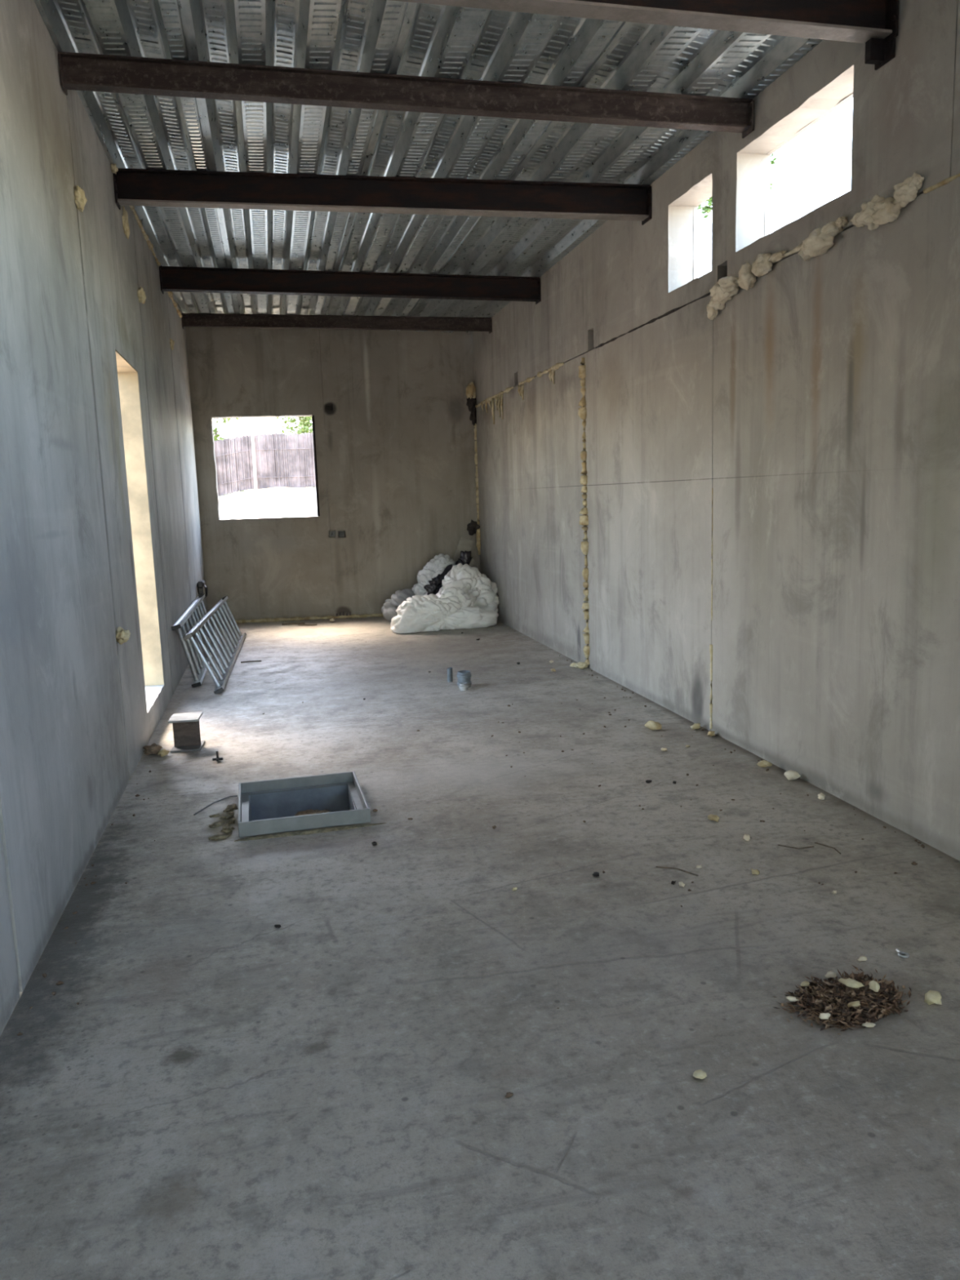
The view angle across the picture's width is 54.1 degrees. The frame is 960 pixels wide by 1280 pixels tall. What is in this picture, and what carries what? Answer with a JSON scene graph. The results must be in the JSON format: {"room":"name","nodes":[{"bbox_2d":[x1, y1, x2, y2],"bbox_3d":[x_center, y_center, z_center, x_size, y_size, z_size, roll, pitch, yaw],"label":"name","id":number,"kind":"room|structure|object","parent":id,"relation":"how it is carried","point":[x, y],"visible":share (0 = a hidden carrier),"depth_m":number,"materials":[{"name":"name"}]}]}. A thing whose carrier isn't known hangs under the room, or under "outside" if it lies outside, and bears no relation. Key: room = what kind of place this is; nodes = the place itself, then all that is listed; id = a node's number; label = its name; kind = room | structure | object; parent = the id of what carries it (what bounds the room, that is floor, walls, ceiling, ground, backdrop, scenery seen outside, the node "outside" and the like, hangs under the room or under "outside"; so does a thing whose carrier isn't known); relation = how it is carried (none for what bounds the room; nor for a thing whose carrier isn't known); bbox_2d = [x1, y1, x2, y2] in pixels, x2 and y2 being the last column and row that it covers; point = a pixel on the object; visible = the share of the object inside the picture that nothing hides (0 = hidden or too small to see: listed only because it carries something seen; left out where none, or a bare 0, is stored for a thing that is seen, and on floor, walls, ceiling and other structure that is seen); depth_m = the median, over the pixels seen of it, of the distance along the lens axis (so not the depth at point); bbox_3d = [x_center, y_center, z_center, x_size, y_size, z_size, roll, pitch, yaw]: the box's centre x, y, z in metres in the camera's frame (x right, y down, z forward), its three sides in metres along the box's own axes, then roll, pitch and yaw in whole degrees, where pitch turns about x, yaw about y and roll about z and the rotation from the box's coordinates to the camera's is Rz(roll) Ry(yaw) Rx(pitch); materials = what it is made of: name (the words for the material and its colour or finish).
{"room":"unfinished building interior","nodes":[
{"label":"unfinished building interior","id":0,"kind":"room"},
{"bbox_2d":[4,717,161,1028],"bbox_3d":[-2.098,0.374,9.937,80.000,0.300,100.000,-4,9,-12],"label":"ground","id":1,"kind":"structure","parent":0,"point":[20,993],"depth_m":3.70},
{"bbox_2d":[213,417,245,496],"bbox_3d":[-5.723,-3.305,18.129,2.902,4.723,2.343,-4,9,-12],"label":"tree","id":2,"kind":"object","parent":1,"relation":"on","point":[216,430],"visible":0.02,"depth_m":18.42,"materials":[{"name":"green plant"}]},
{"bbox_2d":[218,487,317,519],"bbox_3d":[-2.978,-1.612,15.845,9.000,1.887,0.441,-4,9,-12],"label":"wall","id":3,"kind":"structure","parent":1,"relation":"on","point":[277,502],"depth_m":15.46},
{"bbox_2d":[213,433,254,496],"bbox_3d":[-5.164,-2.584,15.130,2.970,1.388,0.066,-4,9,-12],"label":"fence","id":4,"kind":"object","parent":3,"relation":"on","point":[233,456],"visible":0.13,"depth_m":15.34,"materials":[{"name":"wood"}]},
{"bbox_2d":[250,431,257,489],"bbox_3d":[-3.689,-2.897,15.354,0.044,0.980,0.040,-4,9,-12],"label":"fence post","id":5,"kind":"object","parent":3,"relation":"on","point":[251,433],"visible":1,"depth_m":15.33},
{"bbox_2d":[253,431,315,488],"bbox_3d":[-1.827,-3.055,15.805,3.809,0.914,0.065,-4,9,-12],"label":"fence","id":6,"kind":"object","parent":3,"relation":"on","point":[282,460],"visible":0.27,"depth_m":15.50,"materials":[{"name":"wood"}]},
{"bbox_2d":[275,416,315,488],"bbox_3d":[-3.211,-3.831,20.232,2.111,4.963,3.039,-2,9,-3],"label":"tree","id":7,"kind":"object","parent":1,"relation":"on","point":[304,423],"visible":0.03,"depth_m":19.31,"materials":[{"name":"green plant"}]},
{"bbox_2d":[697,152,777,217],"bbox_3d":[3.994,-5.489,16.732,2.767,8.835,2.027,-8,11,-35],"label":"tree","id":8,"kind":"object","parent":1,"relation":"on","point":[708,208],"visible":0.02,"depth_m":16.58,"materials":[{"name":"green plant"}]},
{"bbox_2d":[0,0,207,1035],"bbox_3d":[-1.739,-0.735,3.308,0.202,3.800,17.350,-4,9,-12],"label":"wall","id":9,"kind":"structure","parent":0,"point":[100,534],"depth_m":4.18,"materials":[{"name":"concrete"}]},
{"bbox_2d":[73,185,87,212],"bbox_3d":[-2.026,-2.230,4.752,0.068,0.130,0.124,-4,9,-12],"label":"foam dab","id":10,"kind":"object","parent":9,"relation":"attached to","point":[80,199],"visible":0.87,"depth_m":4.72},
{"bbox_2d":[115,626,130,644],"bbox_3d":[-1.957,-0.025,5.153,0.078,0.098,0.090,-4,9,-12],"label":"foam dab","id":11,"kind":"object","parent":9,"relation":"attached to","point":[122,636],"visible":1,"depth_m":5.13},
{"bbox_2d":[121,205,129,239],"bbox_3d":[-2.430,-2.861,6.443,0.047,0.216,0.104,-4,9,-12],"label":"foam dab","id":12,"kind":"object","parent":9,"relation":"attached to","point":[125,215],"visible":1,"depth_m":6.42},
{"bbox_2d":[137,285,146,303],"bbox_3d":[-2.530,-2.581,7.019,0.070,0.127,0.161,-4,9,-12],"label":"foam dab","id":13,"kind":"object","parent":9,"relation":"attached to","point":[141,294],"visible":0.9,"depth_m":6.98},
{"bbox_2d":[129,205,160,266],"bbox_3d":[-2.696,-3.269,7.537,0.052,0.054,2.052,-4,9,-12],"label":"bead","id":14,"kind":"object","parent":9,"relation":"attached to","point":[132,207],"visible":0.77,"depth_m":7.56},
{"bbox_2d":[169,337,174,350],"bbox_3d":[-3.040,-2.910,9.267,0.053,0.117,0.177,-4,9,-12],"label":"foam dab","id":15,"kind":"object","parent":9,"relation":"attached to","point":[171,341],"visible":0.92,"depth_m":9.22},
{"bbox_2d":[166,291,182,317],"bbox_3d":[-3.206,-3.535,9.842,0.068,0.068,1.602,-4,9,-12],"label":"bead","id":16,"kind":"object","parent":9,"relation":"attached to","point":[170,293],"visible":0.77,"depth_m":9.84},
{"bbox_2d":[196,579,207,598],"bbox_3d":[-3.107,-0.565,10.531,0.108,0.200,0.250,-4,9,-12],"label":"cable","id":17,"kind":"object","parent":9,"relation":"attached to","point":[201,584],"visible":0.91,"depth_m":10.50,"materials":[{"name":"black plastic"}]},
{"bbox_2d":[185,327,479,624],"bbox_3d":[-1.800,-2.080,11.896,3.872,3.855,0.208,-3,9,-6],"label":"wall","id":18,"kind":"structure","parent":0,"point":[394,452],"depth_m":11.80,"materials":[{"name":"concrete"}]},
{"bbox_2d":[338,531,344,536],"bbox_3d":[-1.756,-1.346,11.934,0.066,0.066,0.035,-4,9,-12],"label":"box","id":19,"kind":"object","parent":18,"relation":"attached to","point":[340,533],"visible":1,"depth_m":11.94,"materials":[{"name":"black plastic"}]},
{"bbox_2d":[33,0,822,333],"bbox_3d":[-0.636,-2.674,3.332,4.782,0.324,17.770,-4,9,-12],"label":"ceiling","id":20,"kind":"structure","parent":0,"point":[387,37],"depth_m":5.44,"materials":[{"name":"metal"}]},
{"bbox_2d":[181,313,492,333],"bbox_3d":[-1.651,-3.630,10.770,3.572,0.339,0.112,-2,9,2],"label":"steel beam","id":21,"kind":"structure","parent":20,"relation":"attached to","point":[188,320],"depth_m":10.76,"materials":[{"name":"metal"}]},
{"bbox_2d":[159,266,540,304],"bbox_3d":[-1.201,-3.306,8.760,3.523,0.399,0.149,-2,9,-2],"label":"steel beam","id":22,"kind":"structure","parent":20,"relation":"attached to","point":[184,279],"depth_m":8.75,"materials":[{"name":"metal"}]},
{"bbox_2d":[112,168,651,225],"bbox_3d":[-0.634,-2.934,6.219,3.528,0.399,0.149,-2,9,-2],"label":"steel beam","id":23,"kind":"structure","parent":20,"relation":"attached to","point":[132,187],"depth_m":6.21,"materials":[{"name":"metal"}]},
{"bbox_2d":[111,163,118,173],"bbox_3d":[-2.354,-3.034,6.050,0.050,0.064,0.084,-2,9,2],"label":"foam dab","id":24,"kind":"object","parent":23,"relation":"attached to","point":[114,169],"visible":0.99,"depth_m":6.03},
{"bbox_2d":[57,51,754,138],"bbox_3d":[-0.309,-2.750,4.755,3.475,0.339,0.112,-3,9,-6],"label":"steel beam","id":25,"kind":"structure","parent":20,"relation":"attached to","point":[77,71],"depth_m":4.74,"materials":[{"name":"metal"}]},
{"bbox_2d":[391,0,898,70],"bbox_3d":[-0.049,-2.514,3.611,3.466,0.474,0.150,-3,9,-7],"label":"steel beam","id":26,"kind":"structure","parent":20,"relation":"attached to","point":[873,23],"depth_m":3.76,"materials":[{"name":"metal"}]},
{"bbox_2d":[0,616,959,1279],"bbox_3d":[0.113,0.988,3.922,3.450,0.150,17.250,-4,9,-12],"label":"floor","id":27,"kind":"structure","parent":0,"point":[227,1093],"depth_m":2.76,"materials":[{"name":"concrete"}]},
{"bbox_2d":[142,742,162,755],"bbox_3d":[-2.006,0.665,5.760,0.110,0.066,0.105,-8,11,-36],"label":"rubble piece","id":28,"kind":"object","parent":27,"relation":"on","point":[153,748],"visible":0.98,"depth_m":5.73,"materials":[{"name":"stone"}]},
{"bbox_2d":[157,748,168,756],"bbox_3d":[-1.922,0.687,5.706,0.068,0.049,0.058,-4,9,-12],"label":"rubble piece","id":29,"kind":"object","parent":27,"relation":"on","point":[162,753],"visible":1,"depth_m":5.69,"materials":[{"name":"stone"}]},
{"bbox_2d":[168,711,204,752],"bbox_3d":[-1.831,0.575,5.870,0.180,0.200,0.210,-3,9,-8],"label":"beam offcut","id":30,"kind":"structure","parent":27,"relation":"on","point":[186,726],"depth_m":5.86,"materials":[{"name":"metal"}]},
{"bbox_2d":[171,593,219,687],"bbox_3d":[-2.716,-0.059,9.088,0.210,0.542,2.776,-4,9,-12],"label":"railing","id":31,"kind":"object","parent":27,"relation":"on","point":[196,611],"visible":0.68,"depth_m":8.45,"materials":[{"name":"metal"}]},
{"bbox_2d":[182,595,246,693],"bbox_3d":[-2.503,-0.038,9.053,0.286,0.506,3.248,-3,9,-10],"label":"railing","id":32,"kind":"object","parent":27,"relation":"on","point":[234,630],"visible":1,"depth_m":8.71,"materials":[{"name":"metal"}]},
{"bbox_2d":[193,795,237,814],"bbox_3d":[-1.345,0.828,4.734,0.052,0.011,0.300,3,10,29],"label":"wire","id":33,"kind":"object","parent":27,"relation":"on","point":[235,795],"visible":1,"depth_m":4.77,"materials":[{"name":"grey metal"}]},
{"bbox_2d":[208,821,225,827],"bbox_3d":[-1.245,0.873,4.444,0.054,0.023,0.099,2,10,26],"label":"lump","id":34,"kind":"object","parent":27,"relation":"on","point":[215,824],"visible":1,"depth_m":4.44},
{"bbox_2d":[212,751,222,761],"bbox_3d":[-1.551,0.686,5.550,0.054,0.060,0.054,4,10,32],"label":"floor marker","id":35,"kind":"object","parent":27,"relation":"on","point":[217,758],"visible":1,"depth_m":5.54,"materials":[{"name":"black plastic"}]},
{"bbox_2d":[207,833,231,839],"bbox_3d":[-1.183,0.897,4.277,0.110,0.021,0.058,-6,10,-23],"label":"lump","id":36,"kind":"object","parent":27,"relation":"on","point":[217,837],"visible":1,"depth_m":4.27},
{"bbox_2d":[218,811,233,818],"bbox_3d":[-1.225,0.854,4.566,0.069,0.023,0.110,0,9,9],"label":"lump","id":37,"kind":"object","parent":27,"relation":"on","point":[229,815],"visible":1,"depth_m":4.55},
{"bbox_2d":[221,823,235,833],"bbox_3d":[-1.175,0.881,4.384,0.064,0.023,0.131,-2,9,-1],"label":"lump","id":38,"kind":"object","parent":27,"relation":"on","point":[227,828],"visible":1,"depth_m":4.37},
{"bbox_2d":[222,803,238,812],"bbox_3d":[-1.235,0.839,4.668,0.070,0.022,0.119,-2,9,-2],"label":"lump","id":39,"kind":"object","parent":27,"relation":"on","point":[232,807],"visible":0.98,"depth_m":4.66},
{"bbox_2d":[226,817,235,824],"bbox_3d":[-1.188,0.866,4.484,0.042,0.018,0.100,-3,9,-8],"label":"lump","id":40,"kind":"object","parent":27,"relation":"on","point":[232,820],"visible":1,"depth_m":4.47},
{"bbox_2d":[240,660,261,662],"bbox_3d":[-2.185,0.205,8.971,0.192,0.010,0.032,-4,9,-12],"label":"twig","id":41,"kind":"object","parent":27,"relation":"on","point":[250,660],"visible":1,"depth_m":8.98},
{"bbox_2d":[281,622,304,625],"bbox_3d":[-2.292,-0.200,11.543,0.283,0.034,0.058,-2,9,0],"label":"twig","id":42,"kind":"object","parent":27,"relation":"on","point":[293,623],"visible":1,"depth_m":11.53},
{"bbox_2d":[238,771,370,837],"bbox_3d":[-0.874,1.046,4.678,0.616,0.570,0.655,-4,9,-12],"label":"chamber","id":43,"kind":"object","parent":27,"relation":"in","point":[271,806],"visible":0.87,"depth_m":4.91,"materials":[{"name":"metal"}]},
{"bbox_2d":[235,613,383,623],"bbox_3d":[-2.149,-0.274,12.011,1.962,0.063,0.065,-3,9,-6],"label":"bead","id":44,"kind":"object","parent":27,"relation":"on","point":[328,617],"visible":0.96,"depth_m":11.99},
{"bbox_2d":[234,822,386,841],"bbox_3d":[-0.773,0.877,4.316,0.692,0.010,0.059,-4,9,-13],"label":"smear","id":45,"kind":"object","parent":27,"relation":"on","point":[348,827],"visible":1,"depth_m":4.30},
{"bbox_2d":[336,610,351,618],"bbox_3d":[-1.750,-0.325,12.057,0.197,0.095,0.024,-3,9,-6],"label":"stub","id":46,"kind":"object","parent":27,"relation":"on","point":[343,611],"visible":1,"depth_m":12.05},
{"bbox_2d":[379,586,416,622],"bbox_3d":[-1.001,-0.440,11.528,0.470,0.426,0.360,-4,9,-12],"label":"sack","id":47,"kind":"object","parent":27,"relation":"on","point":[388,605],"visible":0.52,"depth_m":11.41,"materials":[{"name":"plastic"}]},
{"bbox_2d":[411,551,453,596],"bbox_3d":[-0.548,-0.682,11.712,0.618,0.818,0.426,-4,9,-12],"label":"plastic sack","id":48,"kind":"object","parent":27,"relation":"on","point":[436,564],"visible":0.31,"depth_m":11.57,"materials":[{"name":"plastic"}]},
{"bbox_2d":[424,564,453,595],"bbox_3d":[-0.479,-0.708,11.436,0.410,0.414,0.145,-5,9,-20],"label":"bag","id":49,"kind":"object","parent":48,"relation":"on","point":[434,587],"visible":0.81,"depth_m":11.40,"materials":[{"name":"plastic"}]},
{"bbox_2d":[456,549,472,565],"bbox_3d":[-0.193,-0.892,11.617,0.227,0.450,0.184,2,9,22],"label":"bag","id":50,"kind":"object","parent":48,"relation":"on","point":[465,556],"visible":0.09,"depth_m":11.53,"materials":[{"name":"plastic"}]},
{"bbox_2d":[390,586,499,633],"bbox_3d":[-0.396,-0.360,10.752,1.272,0.464,0.436,-3,9,-10],"label":"sack","id":51,"kind":"object","parent":27,"relation":"on","point":[452,609],"visible":1,"depth_m":10.62,"materials":[{"name":"plastic"}]},
{"bbox_2d":[441,560,499,613],"bbox_3d":[-0.167,-0.584,11.233,0.739,0.746,0.593,-4,9,-12],"label":"sack","id":52,"kind":"object","parent":51,"relation":"on","point":[482,592],"visible":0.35,"depth_m":11.09,"materials":[{"name":"plastic"}]},
{"bbox_2d":[446,666,453,682],"bbox_3d":[-0.247,0.283,7.697,0.044,0.119,0.044,-4,9,-12],"label":"pipe stub","id":53,"kind":"object","parent":27,"relation":"on","point":[449,669],"visible":1,"depth_m":7.68,"materials":[{"name":"grey plastic"}]},
{"bbox_2d":[453,537,474,562],"bbox_3d":[-0.318,-0.824,12.031,0.518,0.978,0.018,-4,9,-12],"label":"board","id":54,"kind":"object","parent":27,"relation":"on","point":[464,544],"visible":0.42,"depth_m":11.99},
{"bbox_2d":[458,682,468,690],"bbox_3d":[-0.128,0.365,7.353,0.072,0.055,0.072,-4,9,-12],"label":"pipe stub","id":55,"kind":"object","parent":27,"relation":"on","point":[463,686],"visible":1,"depth_m":7.33,"materials":[{"name":"metal"}]},
{"bbox_2d":[457,670,471,687],"bbox_3d":[-0.125,0.312,7.470,0.116,0.125,0.116,-4,9,-12],"label":"pipe stub","id":56,"kind":"object","parent":27,"relation":"on","point":[464,676],"visible":0.76,"depth_m":7.43,"materials":[{"name":"grey plastic"}]},
{"bbox_2d":[468,558,478,571],"bbox_3d":[-0.111,-0.676,11.933,0.255,0.714,0.244,-4,9,-12],"label":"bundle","id":57,"kind":"object","parent":27,"relation":"on","point":[473,562],"visible":0.03,"depth_m":11.83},
{"bbox_2d":[505,1092,513,1097],"bbox_3d":[0.072,1.147,2.371,0.024,0.010,0.014,-8,10,-33],"label":"grit speck","id":58,"kind":"object","parent":27,"relation":"on","point":[508,1094],"visible":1,"depth_m":2.37,"materials":[{"name":"brown soil"}]},
{"bbox_2d":[569,662,587,669],"bbox_3d":[0.858,0.215,8.139,0.119,0.056,0.193,-8,11,-34],"label":"foam chunk","id":59,"kind":"object","parent":27,"relation":"on","point":[581,665],"visible":1,"depth_m":8.09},
{"bbox_2d":[644,720,662,729],"bbox_3d":[1.099,0.538,5.935,0.107,0.066,0.068,3,10,31],"label":"crumb","id":60,"kind":"object","parent":27,"relation":"on","point":[651,725],"visible":1,"depth_m":5.91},
{"bbox_2d":[655,866,697,876],"bbox_3d":[0.787,0.915,3.739,0.178,0.005,0.030,4,11,35],"label":"twig","id":61,"kind":"object","parent":27,"relation":"on","point":[655,866],"visible":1,"depth_m":3.75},
{"bbox_2d":[689,723,700,728],"bbox_3d":[1.364,0.545,5.933,0.086,0.035,0.056,-10,12,-43],"label":"crumb","id":62,"kind":"object","parent":27,"relation":"on","point":[695,726],"visible":1,"depth_m":5.91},
{"bbox_2d":[693,1069,706,1079],"bbox_3d":[0.566,1.118,2.417,0.033,0.021,0.031,4,11,34],"label":"crumb","id":63,"kind":"object","parent":27,"relation":"on","point":[700,1073],"visible":1,"depth_m":2.41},
{"bbox_2d":[707,730,715,736],"bbox_3d":[1.418,0.572,5.762,0.046,0.029,0.069,5,11,39],"label":"crumb","id":64,"kind":"object","parent":27,"relation":"on","point":[710,733],"visible":1,"depth_m":5.75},
{"bbox_2d":[707,813,719,822],"bbox_3d":[1.063,0.810,4.281,0.042,0.031,0.045,-7,10,-28],"label":"crumb","id":65,"kind":"object","parent":27,"relation":"on","point":[712,817],"visible":1,"depth_m":4.27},
{"bbox_2d":[742,834,751,840],"bbox_3d":[1.147,0.849,4.044,0.036,0.022,0.053,2,9,21],"label":"crumb","id":66,"kind":"object","parent":27,"relation":"on","point":[747,837],"visible":1,"depth_m":4.03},
{"bbox_2d":[751,868,759,875],"bbox_3d":[1.078,0.906,3.677,0.025,0.025,0.042,-7,10,-28],"label":"crumb","id":67,"kind":"object","parent":27,"relation":"on","point":[756,872],"visible":1,"depth_m":3.67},
{"bbox_2d":[756,760,772,767],"bbox_3d":[1.534,0.668,5.066,0.080,0.044,0.054,2,10,25],"label":"crumb","id":68,"kind":"object","parent":27,"relation":"on","point":[763,763],"visible":1,"depth_m":5.05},
{"bbox_2d":[784,770,800,779],"bbox_3d":[1.614,0.699,4.848,0.073,0.044,0.067,-5,9,-18],"label":"crumb","id":69,"kind":"object","parent":27,"relation":"on","point":[790,775],"visible":1,"depth_m":4.84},
{"bbox_2d":[777,844,813,848],"bbox_3d":[1.325,0.868,3.938,0.145,0.004,0.034,0,9,12],"label":"twig","id":70,"kind":"object","parent":27,"relation":"on","point":[778,844],"visible":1,"depth_m":3.93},
{"bbox_2d":[817,792,825,799],"bbox_3d":[1.643,0.754,4.524,0.034,0.031,0.058,2,9,21],"label":"crumb","id":71,"kind":"object","parent":27,"relation":"on","point":[821,796],"visible":1,"depth_m":4.51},
{"bbox_2d":[814,841,840,853],"bbox_3d":[1.459,0.866,3.922,0.027,0.004,0.145,-6,10,-24],"label":"twig","id":72,"kind":"object","parent":27,"relation":"on","point":[815,842],"visible":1,"depth_m":3.93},
{"bbox_2d":[772,964,911,1035],"bbox_3d":[1.057,1.042,2.759,0.458,0.040,0.290,-6,10,-24],"label":"debris pile","id":73,"kind":"object","parent":27,"relation":"on","point":[833,998],"visible":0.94,"depth_m":2.72,"materials":[{"name":"plant"}]},
{"bbox_2d":[785,995,799,1001],"bbox_3d":[0.913,1.049,2.747,0.041,0.014,0.017,1,9,16],"label":"crumb","id":74,"kind":"object","parent":73,"relation":"on","point":[789,998],"visible":1,"depth_m":2.74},
{"bbox_2d":[800,980,809,986],"bbox_3d":[0.975,1.033,2.821,0.025,0.014,0.028,2,9,21],"label":"crumb","id":75,"kind":"object","parent":73,"relation":"on","point":[805,983],"visible":1,"depth_m":2.81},
{"bbox_2d":[818,1013,830,1019],"bbox_3d":[0.975,1.062,2.655,0.036,0.018,0.019,-2,9,-1],"label":"crumb","id":76,"kind":"object","parent":73,"relation":"on","point":[822,1015],"visible":1,"depth_m":2.65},
{"bbox_2d":[824,970,836,977],"bbox_3d":[1.068,1.019,2.862,0.038,0.019,0.021,-1,9,7],"label":"crumb","id":77,"kind":"object","parent":73,"relation":"on","point":[830,974],"visible":1,"depth_m":2.86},
{"bbox_2d":[838,977,863,988],"bbox_3d":[1.097,1.016,2.779,0.072,0.026,0.030,5,11,39],"label":"crumb","id":78,"kind":"object","parent":73,"relation":"on","point":[849,982],"visible":1,"depth_m":2.77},
{"bbox_2d":[847,1000,860,1007],"bbox_3d":[1.075,1.046,2.695,0.045,0.019,0.018,-5,9,-18],"label":"crumb","id":79,"kind":"object","parent":73,"relation":"on","point":[856,1003],"visible":1,"depth_m":2.69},
{"bbox_2d":[868,980,879,991],"bbox_3d":[1.163,1.020,2.760,0.035,0.028,0.042,-2,9,-2],"label":"crumb","id":80,"kind":"object","parent":73,"relation":"on","point":[874,985],"visible":1,"depth_m":2.76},
{"bbox_2d":[857,955,866,961],"bbox_3d":[1.216,1.013,2.986,0.037,0.015,0.016,-3,9,-9],"label":"crumb","id":81,"kind":"object","parent":27,"relation":"on","point":[861,957],"visible":1,"depth_m":2.98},
{"bbox_2d":[862,1022,875,1027],"bbox_3d":[1.084,1.073,2.619,0.038,0.015,0.016,0,9,11],"label":"crumb","id":82,"kind":"object","parent":27,"relation":"on","point":[868,1024],"visible":1,"depth_m":2.62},
{"bbox_2d":[895,948,909,958],"bbox_3d":[1.353,1.006,3.015,0.035,0.009,0.053,-4,9,-12],"label":"screw eye","id":83,"kind":"object","parent":27,"relation":"on","point":[906,955],"visible":1,"depth_m":3.01,"materials":[{"name":"metal"}]},
{"bbox_2d":[924,990,942,1004],"bbox_3d":[1.314,1.040,2.725,0.046,0.035,0.050,2,9,23],"label":"crumb","id":84,"kind":"object","parent":27,"relation":"on","point":[931,997],"visible":1,"depth_m":2.72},
{"bbox_2d":[472,0,959,861],"bbox_3d":[1.828,-0.879,4.083,0.202,3.621,17.350,-4,9,-12],"label":"wall","id":85,"kind":"structure","parent":0,"point":[819,409],"depth_m":4.94,"materials":[{"name":"concrete"}]},
{"bbox_2d":[466,395,477,426],"bbox_3d":[-0.084,-2.895,11.769,0.169,0.432,0.146,-4,9,-12],"label":"pocket","id":86,"kind":"object","parent":85,"relation":"attached to","point":[471,403],"visible":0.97,"depth_m":11.74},
{"bbox_2d":[466,382,475,399],"bbox_3d":[-0.112,-3.092,11.715,0.119,0.242,0.124,4,11,35],"label":"plug","id":87,"kind":"object","parent":86,"relation":"in","point":[470,388],"visible":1,"depth_m":11.68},
{"bbox_2d":[466,519,479,535],"bbox_3d":[-0.085,-1.435,11.983,0.169,0.208,0.122,-4,9,-12],"label":"hole","id":88,"kind":"object","parent":85,"relation":"attached to","point":[472,527],"visible":1,"depth_m":11.95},
{"bbox_2d":[473,422,480,555],"bbox_3d":[-0.030,-1.920,11.943,0.053,1.672,0.055,-8,11,-36],"label":"bead","id":89,"kind":"object","parent":85,"relation":"attached to","point":[475,425],"visible":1,"depth_m":11.91},
{"bbox_2d":[475,528,480,551],"bbox_3d":[-0.018,-1.278,12.012,0.066,0.280,0.079,-4,9,-12],"label":"bead","id":90,"kind":"object","parent":85,"relation":"attached to","point":[477,533],"visible":1,"depth_m":11.99},
{"bbox_2d":[475,386,513,424],"bbox_3d":[0.161,-2.659,10.835,0.059,0.336,1.821,-4,9,-12],"label":"bead","id":91,"kind":"object","parent":85,"relation":"attached to","point":[499,397],"visible":1,"depth_m":10.73},
{"bbox_2d":[517,376,534,399],"bbox_3d":[0.469,-2.523,9.427,0.051,0.195,0.528,-4,9,-13],"label":"bead","id":92,"kind":"object","parent":85,"relation":"attached to","point":[521,387],"visible":1,"depth_m":9.55},
{"bbox_2d":[537,362,564,383],"bbox_3d":[0.645,-2.425,8.638,0.057,0.170,0.802,-4,9,-12],"label":"bead","id":93,"kind":"object","parent":85,"relation":"attached to","point":[551,371],"visible":1,"depth_m":8.52},
{"bbox_2d":[577,357,590,664],"bbox_3d":[0.888,-1.048,7.911,0.108,2.570,0.114,6,12,41],"label":"bead","id":94,"kind":"object","parent":85,"relation":"attached to","point":[582,412],"visible":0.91,"depth_m":7.88},
{"bbox_2d":[595,292,710,348],"bbox_3d":[1.132,-2.168,6.456,0.024,0.024,2.000,-4,9,-12],"label":"bead","id":95,"kind":"object","parent":85,"relation":"attached to","point":[653,320],"visible":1,"depth_m":6.29},
{"bbox_2d":[709,644,712,728],"bbox_3d":[1.430,0.291,5.809,0.024,0.531,0.024,0,9,10],"label":"bead","id":96,"kind":"object","parent":85,"relation":"attached to","point":[710,645],"visible":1,"depth_m":5.80},
{"bbox_2d":[711,488,712,620],"bbox_3d":[1.405,-0.514,5.685,0.011,0.800,0.011,0,9,10],"label":"bead","id":97,"kind":"object","parent":85,"relation":"attached to","point":[712,488],"visible":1,"depth_m":5.69},
{"bbox_2d":[706,275,738,319],"bbox_3d":[1.360,-1.916,5.256,0.129,0.196,0.348,-4,9,-12],"label":"lump","id":98,"kind":"object","parent":85,"relation":"attached to","point":[723,291],"visible":0.98,"depth_m":5.21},
{"bbox_2d":[737,262,755,290],"bbox_3d":[1.425,-1.936,5.005,0.098,0.146,0.122,-4,9,-12],"label":"lump","id":99,"kind":"object","parent":85,"relation":"attached to","point":[747,279],"visible":0.88,"depth_m":4.96,"materials":[{"name":"plastic"}]},
{"bbox_2d":[751,250,786,277],"bbox_3d":[1.473,-1.926,4.783,0.105,0.114,0.273,-4,9,-12],"label":"lump","id":100,"kind":"object","parent":85,"relation":"attached to","point":[762,264],"visible":1,"depth_m":4.80,"materials":[{"name":"plastic"}]},
{"bbox_2d":[784,243,801,257],"bbox_3d":[1.535,-1.911,4.629,0.037,0.037,0.217,-4,9,-12],"label":"bead","id":101,"kind":"object","parent":85,"relation":"attached to","point":[797,249],"visible":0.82,"depth_m":4.59},
{"bbox_2d":[797,216,848,261],"bbox_3d":[1.565,-1.842,4.332,0.121,0.135,0.342,-4,9,-15],"label":"lump","id":102,"kind":"object","parent":85,"relation":"attached to","point":[819,242],"visible":1,"depth_m":4.28,"materials":[{"name":"plastic"}]},
{"bbox_2d":[849,172,924,231],"bbox_3d":[1.665,-1.793,3.901,0.130,0.159,0.438,-4,9,-15],"label":"lump","id":103,"kind":"object","parent":85,"relation":"attached to","point":[880,211],"visible":1,"depth_m":3.83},
{"bbox_2d":[923,173,959,193],"bbox_3d":[1.802,-1.728,3.456,0.023,0.024,0.491,-4,9,-12],"label":"bead","id":104,"kind":"object","parent":85,"relation":"attached to","point":[948,180],"visible":1,"depth_m":3.60},
{"bbox_3d":[-0.882,1.142,4.736,0.503,0.340,0.546,-4,9,-12],"label":"heap","id":105,"kind":"object","parent":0,"visible":0},
{"bbox_2d":[294,808,330,816],"bbox_3d":[-0.871,0.928,4.883,0.234,0.093,0.176,-4,9,-12],"label":"clod","id":106,"kind":"object","parent":105,"relation":"on","point":[310,811],"visible":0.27,"depth_m":4.87,"materials":[{"name":"beige soil"}]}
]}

